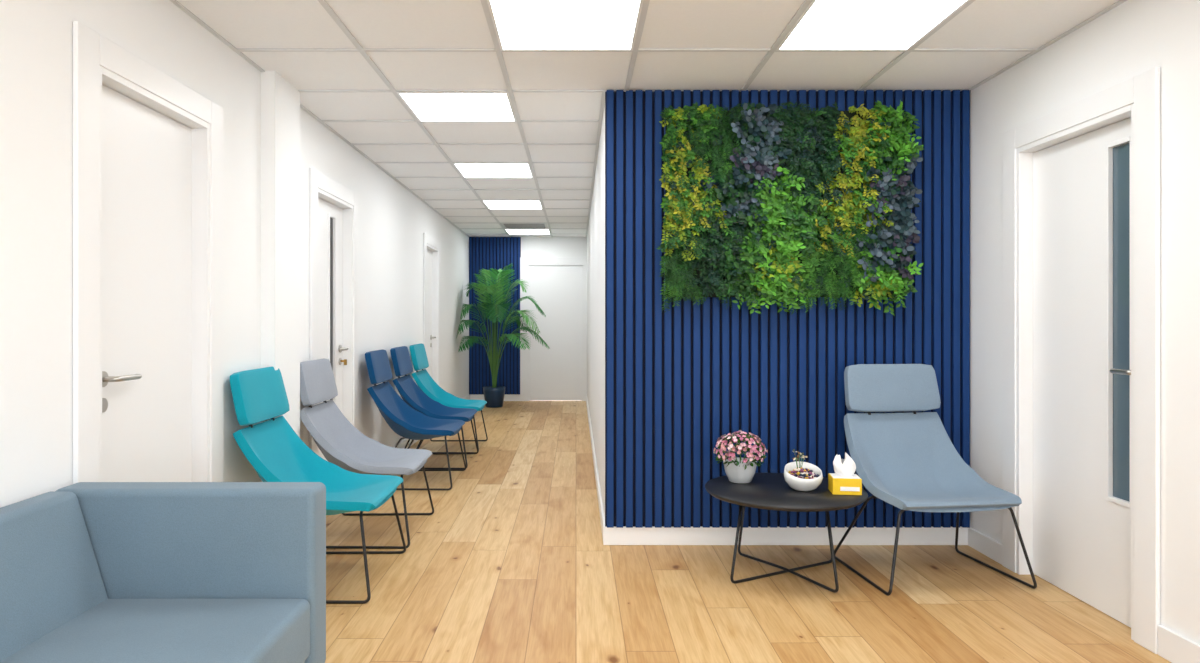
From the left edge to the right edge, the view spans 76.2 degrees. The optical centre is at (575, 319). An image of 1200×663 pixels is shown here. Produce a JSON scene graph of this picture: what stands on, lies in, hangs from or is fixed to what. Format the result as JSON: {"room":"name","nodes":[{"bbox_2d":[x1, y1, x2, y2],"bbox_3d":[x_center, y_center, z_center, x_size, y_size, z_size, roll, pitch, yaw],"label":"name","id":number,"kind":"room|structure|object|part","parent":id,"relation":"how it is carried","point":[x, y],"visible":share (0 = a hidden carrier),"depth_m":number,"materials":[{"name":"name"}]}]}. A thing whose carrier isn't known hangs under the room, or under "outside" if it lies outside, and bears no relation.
{"room":"hospital interior","nodes":[
{"label":"hospital interior","id":0,"kind":"room"},
{"bbox_2d":[0,0,468,507],"bbox_3d":[-1.581,-0.018,4.270,0.298,2.365,13.740,0,0,0],"label":"wall","id":1,"kind":"structure","parent":0,"point":[271,144],"depth_m":3.27,"materials":[{"name":"paint"}]},
{"bbox_2d":[73,21,222,483],"bbox_3d":[-1.490,0.138,2.747,0.017,2.055,0.942,0,0,0],"label":"trim","id":2,"kind":"structure","parent":1,"relation":"attached to","point":[92,50],"depth_m":2.35,"materials":[{"name":"white wood"}]},
{"bbox_2d":[100,66,209,481],"bbox_3d":[-1.574,0.183,2.747,0.172,1.964,0.741,0,0,0],"label":"lining","id":3,"kind":"object","parent":1,"relation":"attached to","point":[200,128],"visible":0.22,"depth_m":3.09,"materials":[{"name":"white wood"}]},
{"bbox_2d":[102,85,191,481],"bbox_3d":[-1.573,0.195,2.747,0.043,1.928,0.683,0,0,0],"label":"leaf","id":4,"kind":"object","parent":3,"relation":"attached to","point":[147,153],"visible":0.5,"depth_m":2.75,"materials":[{"name":"white wood"}]},
{"bbox_2d":[102,371,141,412],"bbox_3d":[-1.520,0.236,2.558,0.063,0.134,0.168,0,0,0],"label":"door handle","id":5,"kind":"object","parent":4,"relation":"attached to","point":[105,378],"depth_m":2.50,"materials":[{"name":"metal"}]},
{"bbox_2d":[309,168,357,454],"bbox_3d":[-1.520,0.147,4.850,0.017,2.035,0.940,0,0,0],"label":"trim","id":6,"kind":"structure","parent":1,"relation":"attached to","point":[317,180],"depth_m":4.47,"materials":[{"name":"white wood"}]},
{"bbox_2d":[318,188,352,424],"bbox_3d":[-1.604,0.193,4.850,0.172,1.944,0.739,0,0,0],"label":"lining","id":7,"kind":"object","parent":1,"relation":"attached to","point":[347,208],"visible":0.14,"depth_m":5.19,"materials":[{"name":"white wood"}]},
{"bbox_2d":[318,198,342,460],"bbox_3d":[-1.603,0.205,4.850,0.043,1.908,0.681,0,0,0],"label":"leaf","id":8,"kind":"object","parent":7,"relation":"attached to","point":[324,207],"visible":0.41,"depth_m":4.87,"materials":[{"name":"white wood"}]},
{"bbox_2d":[328,213,335,403],"bbox_3d":[-1.586,0.000,4.960,0.020,1.358,0.148,0,0,0],"label":"bead","id":9,"kind":"object","parent":8,"relation":"attached to","point":[333,217],"visible":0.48,"depth_m":5.02,"materials":[{"name":"white wood"}]},
{"bbox_2d":[330,218,347,399],"bbox_3d":[-1.562,0.000,5.023,0.087,1.330,0.246,0,0,0],"label":"glass pane","id":10,"kind":"object","parent":8,"relation":"attached to","point":[340,348],"depth_m":4.99,"materials":[{"name":"black glass"}]},
{"bbox_3d":[-1.601,0.000,4.960,0.010,1.330,0.120,0,0,0],"label":"glass panel","id":11,"kind":"part","parent":10,"relation":"part of","materials":[{"name":"grey glass"}]},
{"bbox_3d":[-1.550,0.236,5.062,0.063,0.134,0.168,0,0,0],"label":"lever handle","id":12,"kind":"part","parent":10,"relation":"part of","materials":[{"name":"metal"}]},
{"bbox_2d":[423,233,440,386],"bbox_3d":[-1.520,0.147,8.100,0.017,2.035,0.900,0,0,0],"label":"trim","id":13,"kind":"structure","parent":1,"relation":"attached to","point":[427,239],"depth_m":7.95,"materials":[{"name":"white wood"}]},
{"bbox_2d":[394,394,469,448],"bbox_3d":[-1.474,1.117,4.163,0.112,0.095,13.526,0,0,0],"label":"baseboard","id":14,"kind":"structure","parent":1,"relation":"attached to","point":[403,443],"depth_m":6.84,"materials":[{"name":"white wood"}]},
{"bbox_2d":[427,244,437,383],"bbox_3d":[-1.604,0.193,8.100,0.172,1.944,0.699,0,0,0],"label":"lining","id":15,"kind":"object","parent":1,"relation":"attached to","point":[434,250],"visible":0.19,"depth_m":8.42,"materials":[{"name":"white wood"}]},
{"bbox_2d":[427,249,431,376],"bbox_3d":[-1.603,0.205,8.100,0.043,1.908,0.641,0,0,0],"label":"leaf","id":16,"kind":"object","parent":15,"relation":"attached to","point":[429,253],"visible":0.14,"depth_m":8.26,"materials":[{"name":"white wood"}]},
{"bbox_2d":[483,386,504,407],"bbox_3d":[-1.090,1.031,10.200,0.296,0.268,0.296,0,0,0],"label":"pot","id":17,"kind":"object","parent":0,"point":[494,395],"depth_m":10.09,"materials":[{"name":"blue ceramic"}]},
{"bbox_2d":[521,237,586,256],"bbox_3d":[-0.618,-0.018,11.040,1.825,2.365,0.200,0,0,0],"label":"wall","id":18,"kind":"structure","parent":0,"point":[530,246],"depth_m":10.94,"materials":[{"name":"paint"}]},
{"bbox_2d":[470,394,519,400],"bbox_3d":[-1.159,1.117,10.933,0.714,0.095,0.014,0,0,0],"label":"baseboard","id":19,"kind":"structure","parent":18,"relation":"attached to","point":[507,397],"depth_m":10.93,"materials":[{"name":"white wood"}]},
{"bbox_2d":[469,237,520,393],"bbox_3d":[-1.159,-0.055,10.925,0.738,2.248,0.029,0,0,0],"label":"panel","id":20,"kind":"object","parent":18,"relation":"attached to","point":[486,253],"visible":0.67,"depth_m":10.91,"materials":[{"name":"wood"}]},
{"bbox_2d":[520,257,586,400],"bbox_3d":[-0.285,0.138,10.931,1.030,2.055,0.017,0,0,0],"label":"trim","id":21,"kind":"structure","parent":18,"relation":"attached to","point":[524,261],"depth_m":10.92,"materials":[{"name":"white wood"}]},
{"bbox_2d":[527,264,584,400],"bbox_3d":[-0.285,0.183,11.014,0.829,1.964,0.172,0,0,0],"label":"lining","id":22,"kind":"object","parent":18,"relation":"attached to","point":[528,265],"visible":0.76,"depth_m":10.93,"materials":[{"name":"white wood"}]},
{"bbox_2d":[529,266,582,400],"bbox_3d":[-0.285,0.195,10.967,0.771,1.928,0.043,0,0,0],"label":"leaf","id":23,"kind":"object","parent":22,"relation":"attached to","point":[556,371],"visible":1,"depth_m":10.95,"materials":[{"name":"white wood"}]},
{"bbox_2d":[587,103,604,516],"bbox_3d":[0.225,-0.018,7.520,0.140,2.365,6.840,0,0,0],"label":"wall","id":24,"kind":"structure","parent":0,"point":[596,227],"depth_m":5.51,"materials":[{"name":"paint"}]},
{"bbox_2d":[586,394,604,537],"bbox_3d":[0.148,1.117,7.440,0.014,0.095,6.960,0,0,0],"label":"baseboard","id":25,"kind":"structure","parent":24,"relation":"attached to","point":[601,511],"depth_m":5.26,"materials":[{"name":"white wood"}]},
{"bbox_2d":[177,0,1118,236],"bbox_3d":[0.250,-1.242,4.220,4.500,0.116,14.040,0,0,0],"label":"ceiling","id":26,"kind":"structure","parent":0,"point":[243,23],"depth_m":3.57,"materials":[{"name":"tile"}]},
{"bbox_2d":[397,92,516,121],"bbox_3d":[-0.640,-1.177,4.250,0.576,0.009,0.576,0,0,0],"label":"frame","id":27,"kind":"object","parent":26,"relation":"attached to","point":[398,93],"visible":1,"depth_m":3.99,"materials":[{"name":"white metal"}]},
{"bbox_2d":[401,94,513,120],"bbox_3d":[-0.640,-1.179,4.250,0.552,0.006,0.552,0,0,0],"label":"diffuser","id":28,"kind":"object","parent":27,"relation":"attached to","point":[428,107],"visible":1,"depth_m":4.24,"materials":[{"name":"white plastic"}]},
{"bbox_2d":[453,163,532,177],"bbox_3d":[-0.640,-1.177,6.050,0.576,0.009,0.576,0,0,0],"label":"frame","id":29,"kind":"object","parent":26,"relation":"attached to","point":[453,163],"visible":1,"depth_m":5.98,"materials":[{"name":"white metal"}]},
{"bbox_2d":[455,164,531,176],"bbox_3d":[-0.640,-1.179,6.050,0.552,0.006,0.552,0,0,0],"label":"diffuser","id":30,"kind":"object","parent":29,"relation":"attached to","point":[468,170],"visible":1,"depth_m":6.04,"materials":[{"name":"white plastic"}]},
{"bbox_2d":[482,200,542,208],"bbox_3d":[-0.640,-1.177,7.850,0.576,0.009,0.576,0,0,0],"label":"frame","id":31,"kind":"object","parent":26,"relation":"attached to","point":[482,200],"visible":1,"depth_m":7.56,"materials":[{"name":"white metal"}]},
{"bbox_2d":[484,201,541,208],"bbox_3d":[-0.640,-1.179,7.850,0.552,0.006,0.552,0,0,0],"label":"diffuser","id":32,"kind":"object","parent":31,"relation":"attached to","point":[491,204],"visible":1,"depth_m":7.82,"materials":[{"name":"white plastic"}]},
{"bbox_2d":[501,223,547,228],"bbox_3d":[-0.640,-1.175,9.650,0.560,0.014,0.560,0,0,0],"label":"ceiling vent","id":33,"kind":"object","parent":26,"relation":"in","point":[506,225],"depth_m":9.56,"materials":[{"name":"grey metal"}]},
{"bbox_2d":[505,229,549,233],"bbox_3d":[-0.640,-1.177,10.250,0.576,0.009,0.576,0,0,0],"label":"frame","id":34,"kind":"object","parent":26,"relation":"attached to","point":[505,229],"visible":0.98,"depth_m":9.97,"materials":[{"name":"white metal"}]},
{"bbox_2d":[507,230,548,233],"bbox_3d":[-0.640,-1.179,10.250,0.552,0.006,0.552,0,0,0],"label":"diffuser","id":35,"kind":"object","parent":34,"relation":"attached to","point":[508,231],"visible":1,"depth_m":10.22,"materials":[{"name":"white plastic"}]},
{"bbox_2d":[487,0,642,50],"bbox_3d":[-0.040,-1.177,3.050,0.576,0.009,0.576,0,0,0],"label":"frame","id":36,"kind":"object","parent":26,"relation":"attached to","point":[488,1],"visible":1,"depth_m":3.26,"materials":[{"name":"white metal"}]},
{"bbox_2d":[490,0,639,48],"bbox_3d":[-0.040,-1.179,3.050,0.552,0.006,0.552,0,0,0],"label":"diffuser","id":37,"kind":"object","parent":36,"relation":"attached to","point":[521,24],"visible":1,"depth_m":3.03,"materials":[{"name":"white plastic"}]},
{"bbox_2d":[169,0,1126,236],"bbox_3d":[0.252,-1.179,4.170,3.564,0.007,13.540,0,0,0],"label":"grid","id":38,"kind":"object","parent":26,"relation":"attached to","point":[363,51],"depth_m":3.53,"materials":[{"name":"white metal"}]},
{"bbox_2d":[776,0,969,50],"bbox_3d":[1.160,-1.177,3.050,0.576,0.009,0.576,0,0,0],"label":"frame","id":39,"kind":"object","parent":26,"relation":"attached to","point":[813,1],"visible":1,"depth_m":3.23,"materials":[{"name":"white metal"}]},
{"bbox_2d":[780,0,965,48],"bbox_3d":[1.160,-1.179,3.050,0.552,0.006,0.552,0,0,0],"label":"diffuser","id":40,"kind":"object","parent":39,"relation":"attached to","point":[828,24],"visible":1,"depth_m":3.03,"materials":[{"name":"white plastic"}]},
{"bbox_2d":[325,401,1170,662],"bbox_3d":[0.250,1.215,4.220,4.500,0.100,14.040,0,0,0],"label":"floor","id":41,"kind":"structure","parent":0,"point":[511,563],"depth_m":3.25,"materials":[{"name":"brown wood"}]},
{"bbox_2d":[0,482,325,662],"bbox_3d":[-1.112,0.823,1.505,0.746,0.685,1.550,0,0,0],"label":"sofa","id":42,"kind":"object","parent":41,"relation":"on","point":[91,572],"visible":1,"depth_m":2.14,"materials":[{"name":"blue fabric"}]},
{"bbox_3d":[-1.365,0.743,1.505,0.240,0.525,1.298,0,0,0],"label":"backrest","id":43,"kind":"part","parent":42,"relation":"part of","materials":[{"name":"blue fabric"}]},
{"bbox_2d":[0,599,309,662],"bbox_3d":[-1.039,0.859,1.829,0.592,0.182,0.647,0,0,0],"label":"seat cushion","id":44,"kind":"object","parent":42,"relation":"on","point":[91,630],"depth_m":1.90,"materials":[{"name":"blue fabric"}]},
{"bbox_2d":[230,367,405,603],"bbox_3d":[-1.165,0.694,3.470,0.649,0.941,0.682,0,0,0],"label":"lounge chair","id":45,"kind":"object","parent":41,"relation":"on","point":[272,447],"visible":0.86,"depth_m":3.50,"materials":[{"name":"teal fabric"}]},
{"bbox_2d":[300,359,433,548],"bbox_3d":[-1.165,0.694,4.220,0.649,0.941,0.682,0,0,0],"label":"lounge chair","id":46,"kind":"object","parent":41,"relation":"on","point":[343,445],"visible":0.9,"depth_m":4.25,"materials":[{"name":"grey fabric"}]},
{"bbox_2d":[365,349,465,489],"bbox_3d":[-1.165,0.694,5.550,0.649,0.941,0.682,0,0,0],"label":"lounge chair","id":47,"kind":"object","parent":41,"relation":"on","point":[409,423],"visible":0.95,"depth_m":5.51,"materials":[{"name":"blue fabric"}]},
{"bbox_3d":[-1.153,0.783,5.550,0.619,0.764,0.682,0,0,0],"label":"sled frame","id":48,"kind":"part","parent":47,"relation":"part of","materials":[{"name":"black metal"}]},
{"bbox_2d":[390,346,477,468],"bbox_3d":[-1.165,0.694,6.280,0.649,0.941,0.682,0,0,0],"label":"lounge chair","id":49,"kind":"object","parent":41,"relation":"on","point":[407,388],"visible":0.84,"depth_m":6.32,"materials":[{"name":"blue fabric"}]},
{"bbox_3d":[-1.153,0.783,6.280,0.619,0.764,0.682,0,0,0],"label":"sled frame","id":50,"kind":"part","parent":49,"relation":"part of","materials":[{"name":"black metal"}]},
{"bbox_2d":[409,343,487,452],"bbox_3d":[-1.165,0.694,6.980,0.649,0.941,0.682,0,0,0],"label":"lounge chair","id":51,"kind":"object","parent":41,"relation":"on","point":[422,378],"visible":0.77,"depth_m":7.04,"materials":[{"name":"teal fabric"}]},
{"bbox_3d":[-1.153,0.783,6.980,0.619,0.764,0.682,0,0,0],"label":"sled frame","id":52,"kind":"part","parent":51,"relation":"part of","materials":[{"name":"black metal"}]},
{"bbox_2d":[456,263,549,407],"bbox_3d":[-0.998,0.206,10.098,1.284,1.918,0.933,0,0,-17],"label":"potted palm","id":53,"kind":"object","parent":41,"relation":"on","point":[494,395],"visible":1,"depth_m":10.07,"materials":[{"name":"plant"}]},
{"bbox_2d":[705,473,867,592],"bbox_3d":[0.957,0.970,3.515,0.720,0.390,0.720,0,0,0],"label":"coffee table","id":54,"kind":"object","parent":41,"relation":"on","point":[768,491],"visible":0.9,"depth_m":3.37,"materials":[{"name":"black wood"}]},
{"bbox_2d":[714,430,767,482],"bbox_3d":[0.785,0.653,3.658,0.252,0.243,0.254,0,0,-28],"label":"potted flowers","id":55,"kind":"object","parent":54,"relation":"on","point":[738,470],"visible":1,"depth_m":3.60,"materials":[{"name":"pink plant"}]},
{"bbox_3d":[0.785,0.725,3.660,0.160,0.100,0.160,0,0,0],"label":"ribbed pot","id":56,"kind":"part","parent":55,"relation":"part of","materials":[{"name":"ceramic"}]},
{"bbox_2d":[784,449,822,490],"bbox_3d":[1.035,0.686,3.485,0.172,0.177,0.172,0,0,0],"label":"ceramic bowl","id":57,"kind":"object","parent":54,"relation":"on","point":[799,475],"visible":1,"depth_m":3.47,"materials":[{"name":"white ceramic"}]},
{"bbox_2d":[828,452,861,494],"bbox_3d":[1.205,0.685,3.429,0.124,0.180,0.111,0,0,8],"label":"tissue box","id":58,"kind":"object","parent":54,"relation":"on","point":[843,481],"visible":1,"depth_m":3.39,"materials":[{"name":"yellow cardboard"}]},
{"bbox_2d":[834,364,1036,595],"bbox_3d":[1.610,0.694,3.564,0.682,0.941,0.649,0,0,-7],"label":"lounge chair","id":59,"kind":"object","parent":41,"relation":"on","point":[907,461],"visible":0.99,"depth_m":3.73,"materials":[{"name":"blue fabric"}]},
{"bbox_2d":[970,0,1199,644],"bbox_3d":[2.134,-0.018,0.755,0.200,2.365,6.710,0,0,0],"label":"wall","id":60,"kind":"structure","parent":0,"point":[1133,38],"depth_m":2.65,"materials":[{"name":"paint"}]},
{"bbox_2d":[1016,103,1133,639],"bbox_3d":[2.108,0.188,3.140,0.172,1.954,0.759,0,0,0],"label":"lining","id":61,"kind":"object","parent":60,"relation":"attached to","point":[1024,154],"visible":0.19,"depth_m":3.49,"materials":[{"name":"white wood"}]},
{"bbox_2d":[1033,118,1130,627],"bbox_3d":[2.107,0.200,3.140,0.043,1.918,0.701,0,0,0],"label":"leaf","id":62,"kind":"object","parent":61,"relation":"attached to","point":[1082,539],"visible":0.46,"depth_m":3.21,"materials":[{"name":"white wood"}]},
{"bbox_2d":[1105,136,1130,507],"bbox_3d":[2.090,0.010,2.933,0.020,1.398,0.151,0,0,0],"label":"bead","id":63,"kind":"object","parent":62,"relation":"attached to","point":[1109,147],"visible":0.67,"depth_m":2.99,"materials":[{"name":"white wood"}]},
{"bbox_2d":[1110,142,1130,501],"bbox_3d":[2.066,0.010,2.885,0.087,1.370,0.221,0,0,0],"label":"glass pane","id":64,"kind":"object","parent":62,"relation":"attached to","point":[1121,371],"depth_m":2.94,"materials":[{"name":"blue glass"}]},
{"bbox_3d":[2.054,0.236,2.846,0.063,0.134,0.143,0,0,0],"label":"lever handle","id":65,"kind":"part","parent":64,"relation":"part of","materials":[{"name":"metal"}]},
{"bbox_2d":[1002,67,1159,653],"bbox_3d":[2.025,0.142,3.140,0.017,2.045,0.960,0,0,0],"label":"trim","id":66,"kind":"structure","parent":60,"relation":"attached to","point":[1143,89],"depth_m":2.75,"materials":[{"name":"white wood"}]},
{"bbox_2d":[968,527,1199,662],"bbox_3d":[2.027,1.113,0.673,0.014,0.105,6.546,0,0,0],"label":"baseboard","id":67,"kind":"structure","parent":60,"relation":"attached to","point":[1173,647],"depth_m":2.62,"materials":[{"name":"white wood"}]},
{"bbox_3d":[1.095,-0.018,4.030,1.879,2.365,0.140,0,0,0],"label":"wall","id":68,"kind":"structure","parent":0,"visible":0},
{"bbox_2d":[603,526,967,544],"bbox_3d":[1.087,1.117,3.953,1.892,0.095,0.014,0,0,0],"label":"baseboard","id":69,"kind":"structure","parent":68,"relation":"attached to","point":[611,536],"depth_m":3.95,"materials":[{"name":"white wood"}]},
{"bbox_2d":[605,90,969,527],"bbox_3d":[1.091,-0.055,3.945,1.880,2.248,0.029,0,0,0],"label":"panel","id":70,"kind":"object","parent":68,"relation":"attached to","point":[685,377],"visible":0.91,"depth_m":3.93,"materials":[{"name":"wood"}]},
{"bbox_2d":[665,111,903,296],"bbox_3d":[1.065,-0.589,3.912,1.214,0.949,0.029,0,0,0],"label":"board","id":71,"kind":"object","parent":70,"relation":"attached to","point":[850,115],"visible":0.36,"depth_m":3.90,"materials":[{"name":"green plant"}]},
{"bbox_2d":[657,100,923,315],"bbox_3d":[1.071,-0.562,3.839,1.341,1.088,0.135,0,0,0],"label":"foliage","id":72,"kind":"object","parent":71,"relation":"attached to","point":[787,221],"visible":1,"depth_m":3.83,"materials":[{"name":"green plant"}]}
]}

